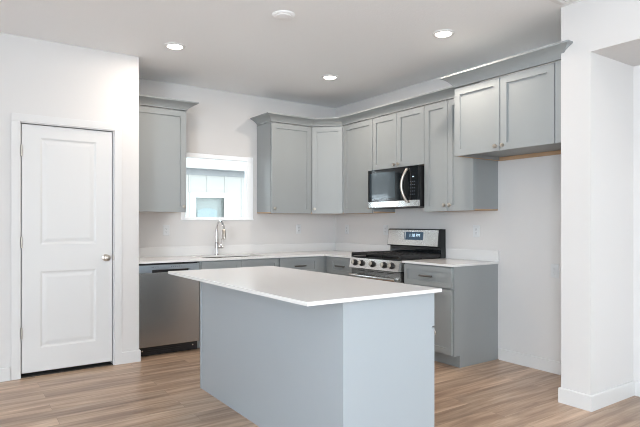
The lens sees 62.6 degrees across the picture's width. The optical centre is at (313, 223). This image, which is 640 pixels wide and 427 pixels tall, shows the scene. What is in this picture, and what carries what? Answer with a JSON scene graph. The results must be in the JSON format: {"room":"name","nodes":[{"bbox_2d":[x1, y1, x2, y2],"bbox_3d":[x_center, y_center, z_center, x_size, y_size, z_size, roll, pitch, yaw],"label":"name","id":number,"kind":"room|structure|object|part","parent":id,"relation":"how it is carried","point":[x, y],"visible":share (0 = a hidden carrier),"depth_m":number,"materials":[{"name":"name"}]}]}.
{"room":"kitchen","nodes":[
{"label":"kitchen","id":0,"kind":"room"},
{"bbox_2d":[0,33,138,379],"bbox_3d":[-3.960,-0.130,3.687,5.197,2.810,0.717,0,0,-34],"label":"wall","id":1,"kind":"structure","parent":0,"point":[38,77],"depth_m":4.54,"materials":[{"name":"white paint"}]},
{"bbox_2d":[0,367,9,381],"bbox_3d":[-4.178,1.222,3.093,4.166,0.106,0.014,0,0,-34],"label":"baseboard","id":2,"kind":"structure","parent":1,"relation":"attached to","point":[4,372],"depth_m":4.25,"materials":[{"name":"white paint"}]},
{"bbox_2d":[11,113,121,379],"bbox_3d":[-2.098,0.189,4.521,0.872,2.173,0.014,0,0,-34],"label":"trim","id":3,"kind":"structure","parent":1,"relation":"attached to","point":[16,118],"depth_m":4.30,"materials":[{"name":"white paint"}]},
{"bbox_2d":[20,124,113,377],"bbox_3d":[-2.119,0.228,4.551,0.736,2.094,0.172,0,0,-34],"label":"door","id":4,"kind":"structure","parent":1,"relation":"in","point":[67,256],"depth_m":4.52,"materials":[{"name":"white paint"}]},
{"bbox_3d":[-2.116,-0.268,4.548,0.442,0.895,0.030,0,0,-34],"label":"panel","id":5,"kind":"part","parent":4,"relation":"part of","materials":[{"name":"white paint"}]},
{"bbox_3d":[-2.116,0.723,4.548,0.442,0.640,0.030,0,0,-34],"label":"panel","id":6,"kind":"part","parent":4,"relation":"part of","materials":[{"name":"white paint"}]},
{"bbox_3d":[-1.840,0.307,4.679,0.064,0.064,0.067,0,0,-34],"label":"knob","id":7,"kind":"part","parent":4,"relation":"part of","materials":[{"name":"silver metal"}]},
{"bbox_2d":[122,349,140,363],"bbox_3d":[-1.674,1.222,4.823,0.169,0.106,0.031,0,0,-34],"label":"baseboard","id":8,"kind":"structure","parent":1,"relation":"attached to","point":[128,356],"depth_m":4.81,"materials":[{"name":"white paint"}]},
{"bbox_2d":[139,78,334,246],"bbox_3d":[-2.986,-0.130,4.893,8.170,2.810,0.170,0,0,-34],"label":"wall","id":9,"kind":"structure","parent":0,"point":[221,123],"depth_m":6.16,"materials":[{"name":"white paint"}]},
{"bbox_2d":[163,225,168,235],"bbox_3d":[-1.605,0.077,5.733,0.072,0.116,0.008,0,0,-34],"label":"wall outlet","id":10,"kind":"object","parent":9,"relation":"attached to","point":[165,227],"visible":1,"depth_m":5.73,"materials":[{"name":"white plastic"}]},
{"bbox_2d":[139,94,198,211],"bbox_3d":[-1.605,-0.685,5.464,0.694,1.141,0.450,0,0,-34],"label":"upper cabinet","id":11,"kind":"object","parent":9,"relation":"attached to","point":[162,132],"visible":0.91,"depth_m":5.36,"materials":[{"name":"paint"}]},
{"bbox_3d":[-1.600,-1.216,5.456,0.694,0.081,0.430,0,0,-34],"label":"crown","id":12,"kind":"part","parent":11,"relation":"part of","materials":[{"name":"paint"}]},
{"bbox_2d":[181,152,253,219],"bbox_3d":[-1.113,-0.413,6.105,0.898,0.754,0.072,0,0,-34],"label":"window","id":13,"kind":"structure","parent":9,"relation":"in","point":[248,161],"depth_m":6.28,"materials":[{"name":"white plastic"}]},
{"bbox_3d":[-1.095,-0.042,6.080,0.898,0.011,0.012,0,0,-34],"label":"sill","id":14,"kind":"part","parent":13,"relation":"part of","materials":[{"name":"white plastic"}]},
{"bbox_2d":[257,122,310,213],"bbox_3d":[-0.343,-0.644,6.372,0.575,1.058,0.382,0,0,-34],"label":"upper cabinet","id":15,"kind":"object","parent":9,"relation":"attached to","point":[283,150],"visible":1,"depth_m":6.23,"materials":[{"name":"paint"}]},
{"bbox_3d":[-0.358,-0.125,6.394,0.574,0.012,0.328,0,0,-34],"label":"panel","id":16,"kind":"part","parent":15,"relation":"part of","materials":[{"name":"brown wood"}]},
{"bbox_2d":[250,86,455,126],"bbox_3d":[0.471,-1.216,5.787,2.615,0.081,0.815,0,0,33],"label":"crown molding","id":17,"kind":"structure","parent":15,"relation":"on","point":[447,93],"depth_m":5.92,"materials":[{"name":"paint"}]},
{"bbox_2d":[296,225,300,233],"bbox_3d":[-0.191,0.075,6.703,0.072,0.116,0.008,0,0,-34],"label":"wall outlet","id":18,"kind":"object","parent":9,"relation":"attached to","point":[298,227],"visible":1,"depth_m":6.70,"materials":[{"name":"white plastic"}]},
{"bbox_2d":[311,126,356,213],"bbox_3d":[0.207,-0.644,6.607,0.625,1.058,0.616,0,0,-34],"label":"upper cabinet","id":19,"kind":"object","parent":9,"relation":"attached to","point":[327,143],"visible":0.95,"depth_m":6.37,"materials":[{"name":"paint"}]},
{"bbox_3d":[0.166,-0.639,6.372,0.372,1.049,0.019,0,0,11],"label":"door","id":20,"kind":"part","parent":19,"relation":"part of","materials":[{"name":"paint"}]},
{"bbox_2d":[139,242,389,256],"bbox_3d":[-0.536,0.309,5.768,2.800,0.104,1.159,0,0,-34],"label":"backsplash","id":21,"kind":"structure","parent":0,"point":[296,247],"depth_m":6.29,"materials":[{"name":"white stone"}]},
{"bbox_2d":[0,0,580,107],"bbox_3d":[-0.146,-1.595,0.960,8.800,0.120,9.870,0,0,-34],"label":"ceiling","id":22,"kind":"structure","parent":0,"point":[374,48],"depth_m":4.33,"materials":[{"name":"white paint"}]},
{"bbox_2d":[164,42,185,49],"bbox_3d":[-1.202,-1.528,4.560,0.179,0.014,0.179,0,0,-34],"label":"recessed light","id":23,"kind":"object","parent":22,"relation":"in","point":[174,46],"visible":1,"depth_m":4.53,"materials":[{"name":"white plastic"}]},
{"bbox_2d":[272,10,294,19],"bbox_3d":[-0.222,-1.526,3.880,0.169,0.018,0.169,0,0,-34],"label":"smoke detector","id":24,"kind":"object","parent":22,"relation":"attached to","point":[281,14],"visible":1,"depth_m":3.85,"materials":[{"name":"white paint"}]},
{"bbox_2d":[322,75,337,79],"bbox_3d":[0.171,-1.528,5.527,0.179,0.014,0.179,0,0,-34],"label":"recessed light","id":25,"kind":"object","parent":22,"relation":"in","point":[327,77],"visible":1,"depth_m":5.50,"materials":[{"name":"white plastic"}]},
{"bbox_2d":[432,29,454,37],"bbox_3d":[1.049,-1.528,4.260,0.179,0.014,0.179,0,0,-34],"label":"recessed light","id":26,"kind":"object","parent":22,"relation":"in","point":[444,33],"visible":1,"depth_m":4.24,"materials":[{"name":"white plastic"}]},
{"bbox_2d":[549,0,574,4],"bbox_3d":[1.721,-1.528,3.488,0.260,0.012,0.325,0,0,-34],"label":"recessed light","id":27,"kind":"object","parent":22,"relation":"in","point":[560,2],"visible":1,"depth_m":3.63,"materials":[{"name":"white plastic"}]},
{"bbox_2d":[0,348,639,426],"bbox_3d":[-0.146,1.335,0.960,8.800,0.120,9.870,0,0,-34],"label":"floor","id":28,"kind":"structure","parent":0,"point":[158,390],"depth_m":3.81,"materials":[{"name":"brown wood"}]},
{"bbox_2d":[139,261,198,356],"bbox_3d":[-1.564,0.827,5.360,0.598,0.885,0.610,0,0,-34],"label":"dishwasher","id":29,"kind":"object","parent":28,"relation":"on","point":[168,303],"visible":0.84,"depth_m":5.09,"materials":[{"name":"silver metal"}]},
{"bbox_2d":[139,261,197,265],"bbox_3d":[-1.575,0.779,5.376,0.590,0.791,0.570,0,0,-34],"label":"control panel","id":30,"kind":"object","parent":29,"relation":"in","point":[195,261],"depth_m":5.12,"materials":[{"name":"black plastic"}]},
{"bbox_3d":[-1.403,0.438,5.125,0.598,0.073,0.038,0,0,-34],"label":"control panel","id":31,"kind":"part","parent":29,"relation":"part of","materials":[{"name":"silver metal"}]},
{"bbox_3d":[-1.402,0.461,5.140,0.370,0.027,0.014,0,0,-34],"label":"pocket handle","id":32,"kind":"part","parent":29,"relation":"part of","materials":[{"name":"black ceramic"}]},
{"bbox_2d":[197,257,277,347],"bbox_3d":[-0.931,0.829,5.798,0.916,0.893,0.660,0,0,-34],"label":"base cabinet","id":33,"kind":"object","parent":28,"relation":"on","point":[219,264],"visible":0.02,"depth_m":5.50,"materials":[{"name":"paint"}]},
{"bbox_2d":[278,256,325,272],"bbox_3d":[-0.040,0.829,6.409,1.236,0.893,0.660,0,0,-34],"label":"base cabinet","id":34,"kind":"object","parent":28,"relation":"on","point":[312,263],"visible":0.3,"depth_m":6.02,"materials":[{"name":"paint"}]},
{"bbox_2d":[139,242,389,263],"bbox_3d":[-0.536,0.319,5.768,2.800,0.124,1.159,0,0,-34],"label":"countertop","id":35,"kind":"structure","parent":34,"relation":"on","point":[147,255],"depth_m":6.08,"materials":[{"name":"white stone"}]},
{"bbox_2d":[214,220,225,254],"bbox_3d":[-1.026,0.164,5.920,0.108,0.394,0.259,0,0,-34],"label":"kitchen faucet","id":36,"kind":"object","parent":35,"relation":"on","point":[217,247],"visible":1,"depth_m":5.97,"materials":[{"name":"silver metal"}]},
{"bbox_2d":[205,256,249,257],"bbox_3d":[-0.930,0.486,5.795,0.744,0.209,0.434,0,0,-34],"label":"sink","id":37,"kind":"object","parent":35,"relation":"in","point":[230,256],"visible":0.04,"depth_m":6.01,"materials":[{"name":"silver metal"}]},
{"bbox_2d":[200,281,435,426],"bbox_3d":[-0.087,0.829,3.522,0.680,0.893,1.808,0,0,-34],"label":"kitchen island","id":38,"kind":"object","parent":28,"relation":"on","point":[273,362],"visible":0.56,"depth_m":2.88,"materials":[{"name":"paint"}]},
{"bbox_3d":[-0.625,0.829,4.238,0.604,0.893,0.019,0,0,-34],"label":"panel","id":39,"kind":"part","parent":38,"relation":"part of","materials":[{"name":"paint"}]},
{"bbox_3d":[-0.362,0.829,3.333,0.005,0.893,1.769,0,0,-34],"label":"panel","id":40,"kind":"part","parent":38,"relation":"part of","materials":[{"name":"paint"}]},
{"bbox_2d":[168,266,441,305],"bbox_3d":[-0.191,0.371,3.435,0.898,0.020,1.878,0,0,-34],"label":"countertop","id":41,"kind":"structure","parent":38,"relation":"on","point":[297,286],"depth_m":3.10,"materials":[{"name":"white stone"}]},
{"bbox_3d":[0.387,0.829,2.763,0.604,0.893,0.019,0,0,-34],"label":"panel","id":42,"kind":"part","parent":38,"relation":"part of","materials":[{"name":"paint"}]},
{"bbox_3d":[0.141,0.774,3.678,0.024,0.785,1.806,0,0,-34],"label":"frame","id":43,"kind":"part","parent":38,"relation":"part of","materials":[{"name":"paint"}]},
{"bbox_3d":[0.544,0.483,3.133,0.019,0.184,0.446,0,0,-34],"label":"drawer","id":44,"kind":"part","parent":38,"relation":"part of","materials":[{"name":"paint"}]},
{"bbox_3d":[0.544,0.871,3.133,0.019,0.574,0.446,0,0,-34],"label":"door","id":45,"kind":"part","parent":38,"relation":"part of","materials":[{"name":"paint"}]},
{"bbox_2d":[326,256,352,275],"bbox_3d":[0.524,0.829,6.112,0.660,0.893,0.516,0,0,-34],"label":"base cabinet","id":46,"kind":"object","parent":28,"relation":"on","point":[334,265],"visible":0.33,"depth_m":5.94,"materials":[{"name":"paint"}]},
{"bbox_2d":[348,228,445,282],"bbox_3d":[0.854,0.667,5.550,0.716,1.215,0.762,0,0,-34],"label":"gas range","id":47,"kind":"object","parent":28,"relation":"on","point":[405,244],"visible":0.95,"depth_m":5.46,"materials":[{"name":"silver metal"}]},
{"bbox_3d":[0.591,0.550,5.369,0.077,0.032,0.703,0,0,-34],"label":"oven handle","id":48,"kind":"part","parent":47,"relation":"part of","materials":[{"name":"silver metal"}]},
{"bbox_3d":[0.627,0.417,5.394,0.074,0.109,0.758,0,0,-34],"label":"knob panel","id":49,"kind":"part","parent":47,"relation":"part of","materials":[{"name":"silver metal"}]},
{"bbox_3d":[0.640,0.771,5.402,0.044,0.583,0.752,0,0,-34],"label":"oven door","id":50,"kind":"part","parent":47,"relation":"part of","materials":[{"name":"silver metal"}]},
{"bbox_2d":[352,255,438,260],"bbox_3d":[0.858,0.356,5.552,0.577,0.008,0.762,0,0,-34],"label":"cooktop","id":51,"kind":"object","parent":47,"relation":"in","point":[358,257],"depth_m":5.31,"materials":[{"name":"black metal"}]},
{"bbox_2d":[404,263,497,367],"bbox_3d":[1.284,0.829,5.004,0.660,0.893,0.608,0,0,-34],"label":"base cabinet","id":52,"kind":"object","parent":28,"relation":"on","point":[465,326],"visible":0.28,"depth_m":4.74,"materials":[{"name":"paint"}]},
{"bbox_3d":[1.044,0.483,4.840,0.019,0.184,0.582,0,0,-34],"label":"drawer","id":53,"kind":"part","parent":52,"relation":"part of","materials":[{"name":"paint"}]},
{"bbox_3d":[1.127,0.871,4.720,0.019,0.574,0.289,0,0,-34],"label":"door","id":54,"kind":"part","parent":52,"relation":"part of","materials":[{"name":"paint"}]},
{"bbox_2d":[402,248,498,266],"bbox_3d":[1.293,0.319,5.003,0.649,0.124,0.628,0,0,-34],"label":"countertop","id":55,"kind":"structure","parent":52,"relation":"on","point":[455,257],"depth_m":5.03,"materials":[{"name":"white stone"}]},
{"bbox_3d":[1.474,0.829,4.773,0.608,0.893,0.012,0,0,-34],"label":"panel","id":56,"kind":"part","parent":52,"relation":"part of","materials":[{"name":"paint"}]},
{"bbox_2d":[335,41,560,361],"bbox_3d":[3.049,-0.130,3.171,0.170,2.810,9.500,0,0,-34],"label":"wall","id":57,"kind":"structure","parent":0,"point":[525,229],"depth_m":4.79,"materials":[{"name":"white paint"}]},
{"bbox_2d":[345,225,348,233],"bbox_3d":[0.428,0.078,6.830,0.008,0.116,0.072,0,0,-34],"label":"wall outlet","id":58,"kind":"object","parent":57,"relation":"attached to","point":[346,226],"visible":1,"depth_m":6.82,"materials":[{"name":"white plastic"}]},
{"bbox_2d":[344,119,394,213],"bbox_3d":[0.632,-0.644,6.202,0.382,1.058,0.544,0,0,-34],"label":"upper cabinet","id":59,"kind":"object","parent":57,"relation":"attached to","point":[357,136],"visible":0.55,"depth_m":6.12,"materials":[{"name":"paint"}]},
{"bbox_3d":[0.513,-0.639,6.109,0.019,1.049,0.521,0,0,-34],"label":"door","id":60,"kind":"part","parent":59,"relation":"part of","materials":[{"name":"paint"}]},
{"bbox_3d":[0.654,-0.125,6.216,0.328,0.012,0.543,0,0,-34],"label":"panel","id":61,"kind":"part","parent":59,"relation":"part of","materials":[{"name":"grey wood"}]},
{"bbox_2d":[383,225,387,234],"bbox_3d":[0.847,0.080,6.220,0.008,0.116,0.072,0,0,-34],"label":"wall outlet","id":62,"kind":"object","parent":57,"relation":"attached to","point":[385,227],"visible":1,"depth_m":6.21,"materials":[{"name":"white plastic"}]},
{"bbox_2d":[372,106,423,169],"bbox_3d":[1.008,-0.881,5.654,0.382,0.584,0.783,0,0,-34],"label":"upper cabinet","id":63,"kind":"object","parent":57,"relation":"attached to","point":[397,138],"visible":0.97,"depth_m":5.54,"materials":[{"name":"paint"}]},
{"bbox_3d":[0.773,-0.876,5.729,0.019,0.575,0.387,0,0,-34],"label":"door","id":64,"kind":"part","parent":63,"relation":"part of","materials":[{"name":"paint"}]},
{"bbox_2d":[368,165,423,208],"bbox_3d":[0.959,-0.370,5.620,0.496,0.414,0.760,0,0,-34],"label":"microwave","id":65,"kind":"object","parent":63,"relation":"attached to","point":[399,187],"visible":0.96,"depth_m":5.46,"materials":[{"name":"black glass"}]},
{"bbox_3d":[0.792,-0.405,5.583,0.028,0.344,0.632,0,0,-34],"label":"door","id":66,"kind":"part","parent":65,"relation":"part of","materials":[{"name":"black glass"}]},
{"bbox_3d":[0.828,-0.201,5.530,0.030,0.064,0.760,0,0,-34],"label":"steel trim","id":67,"kind":"part","parent":65,"relation":"part of","materials":[{"name":"white metal"}]},
{"bbox_3d":[0.913,-0.383,5.319,0.087,0.352,0.035,0,0,-4],"label":"handle","id":68,"kind":"part","parent":65,"relation":"part of","materials":[{"name":"silver metal"}]},
{"bbox_3d":[1.008,-0.405,5.269,0.028,0.344,0.126,0,0,-34],"label":"control panel","id":69,"kind":"part","parent":65,"relation":"part of","materials":[{"name":"black glass"}]},
{"bbox_3d":[0.995,-0.876,5.407,0.019,0.575,0.386,0,0,-34],"label":"door","id":70,"kind":"part","parent":63,"relation":"part of","materials":[{"name":"paint"}]},
{"bbox_2d":[424,98,497,211],"bbox_3d":[1.402,-0.644,5.081,0.382,1.058,0.604,0,0,-34],"label":"upper cabinet","id":71,"kind":"object","parent":57,"relation":"attached to","point":[452,183],"visible":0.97,"depth_m":4.96,"materials":[{"name":"paint"}]},
{"bbox_3d":[1.192,-0.639,5.120,0.019,1.049,0.297,0,0,-34],"label":"door","id":72,"kind":"part","parent":71,"relation":"part of","materials":[{"name":"paint"}]},
{"bbox_3d":[1.362,-0.639,4.872,0.019,1.049,0.297,0,0,-34],"label":"door","id":73,"kind":"part","parent":71,"relation":"part of","materials":[{"name":"paint"}]},
{"bbox_3d":[1.423,-0.125,5.096,0.328,0.012,0.603,0,0,-34],"label":"panel","id":74,"kind":"part","parent":71,"relation":"part of","materials":[{"name":"brown wood"}]},
{"bbox_2d":[446,248,498,261],"bbox_3d":[1.553,0.309,5.181,0.019,0.104,0.628,0,0,-34],"label":"backsplash","id":75,"kind":"structure","parent":57,"relation":"attached to","point":[453,253],"depth_m":5.15,"materials":[{"name":"white stone"}]},
{"bbox_2d":[473,225,478,236],"bbox_3d":[1.587,0.078,5.143,0.008,0.116,0.072,0,0,-34],"label":"wall outlet","id":76,"kind":"object","parent":57,"relation":"attached to","point":[475,227],"visible":1,"depth_m":5.14,"materials":[{"name":"white plastic"}]},
{"bbox_2d":[440,40,572,160],"bbox_3d":[1.722,-0.924,4.320,0.714,0.689,1.161,0,0,-34],"label":"upper cabinet","id":77,"kind":"object","parent":57,"relation":"attached to","point":[517,115],"visible":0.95,"depth_m":4.15,"materials":[{"name":"paint"}]},
{"bbox_3d":[1.361,-0.873,4.397,0.019,0.585,0.456,0,0,-34],"label":"door","id":78,"kind":"part","parent":77,"relation":"part of","materials":[{"name":"paint"}]},
{"bbox_3d":[1.715,-1.222,4.314,0.696,0.094,1.161,0,0,-34],"label":"crown","id":79,"kind":"part","parent":77,"relation":"part of","materials":[{"name":"paint"}]},
{"bbox_3d":[1.778,-0.596,4.359,0.579,0.032,0.982,0,0,-34],"label":"mounting rail","id":80,"kind":"part","parent":77,"relation":"part of","materials":[{"name":"brown wood"}]},
{"bbox_3d":[1.623,-0.873,4.015,0.019,0.585,0.456,0,0,-34],"label":"door","id":81,"kind":"part","parent":77,"relation":"part of","materials":[{"name":"paint"}]},
{"bbox_2d":[551,264,558,277],"bbox_3d":[2.047,0.405,4.473,0.008,0.116,0.072,0,0,-34],"label":"wall outlet","id":82,"kind":"object","parent":57,"relation":"attached to","point":[554,267],"visible":1,"depth_m":4.46,"materials":[{"name":"white plastic"}]},
{"bbox_2d":[561,0,639,394],"bbox_3d":[2.964,-0.130,2.570,0.650,2.810,3.305,0,0,-34],"label":"wall","id":83,"kind":"structure","parent":0,"point":[600,70],"depth_m":3.69,"materials":[{"name":"white paint"}]},
{"bbox_2d":[499,348,639,411],"bbox_3d":[2.609,1.222,3.074,0.664,0.106,4.038,0,0,-34],"label":"baseboard","id":84,"kind":"structure","parent":83,"relation":"attached to","point":[591,403],"depth_m":3.79,"materials":[{"name":"white paint"}]},
{"label":"outside","id":85,"kind":"structure","parent":0,"visible":0},
{"bbox_3d":[0.290,1.495,7.039,60.000,0.160,60.000,0,0,-34],"label":"ground","id":86,"kind":"structure","parent":85,"visible":0},
{"bbox_2d":[185,158,244,216],"bbox_3d":[-3.029,-0.305,14.525,10.700,3.440,6.500,0,0,-34],"label":"house","id":87,"kind":"structure","parent":86,"relation":"on","point":[214,188],"depth_m":11.44,"materials":[{"name":"grey"}]},
{"bbox_2d":[197,208,216,216],"bbox_3d":[-2.317,-0.005,11.464,0.460,0.660,0.008,0,0,-34],"label":"window pane","id":88,"kind":"object","parent":87,"relation":"hanging from","point":[201,212],"depth_m":11.46,"materials":[{"name":"clear glass"}]},
{"bbox_2d":[196,198,220,216],"bbox_3d":[-2.328,-0.113,11.494,0.715,0.915,0.010,0,0,-34],"label":"window","id":89,"kind":"structure","parent":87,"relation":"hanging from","point":[205,207],"depth_m":11.49,"materials":[{"name":"grey"}]}
]}

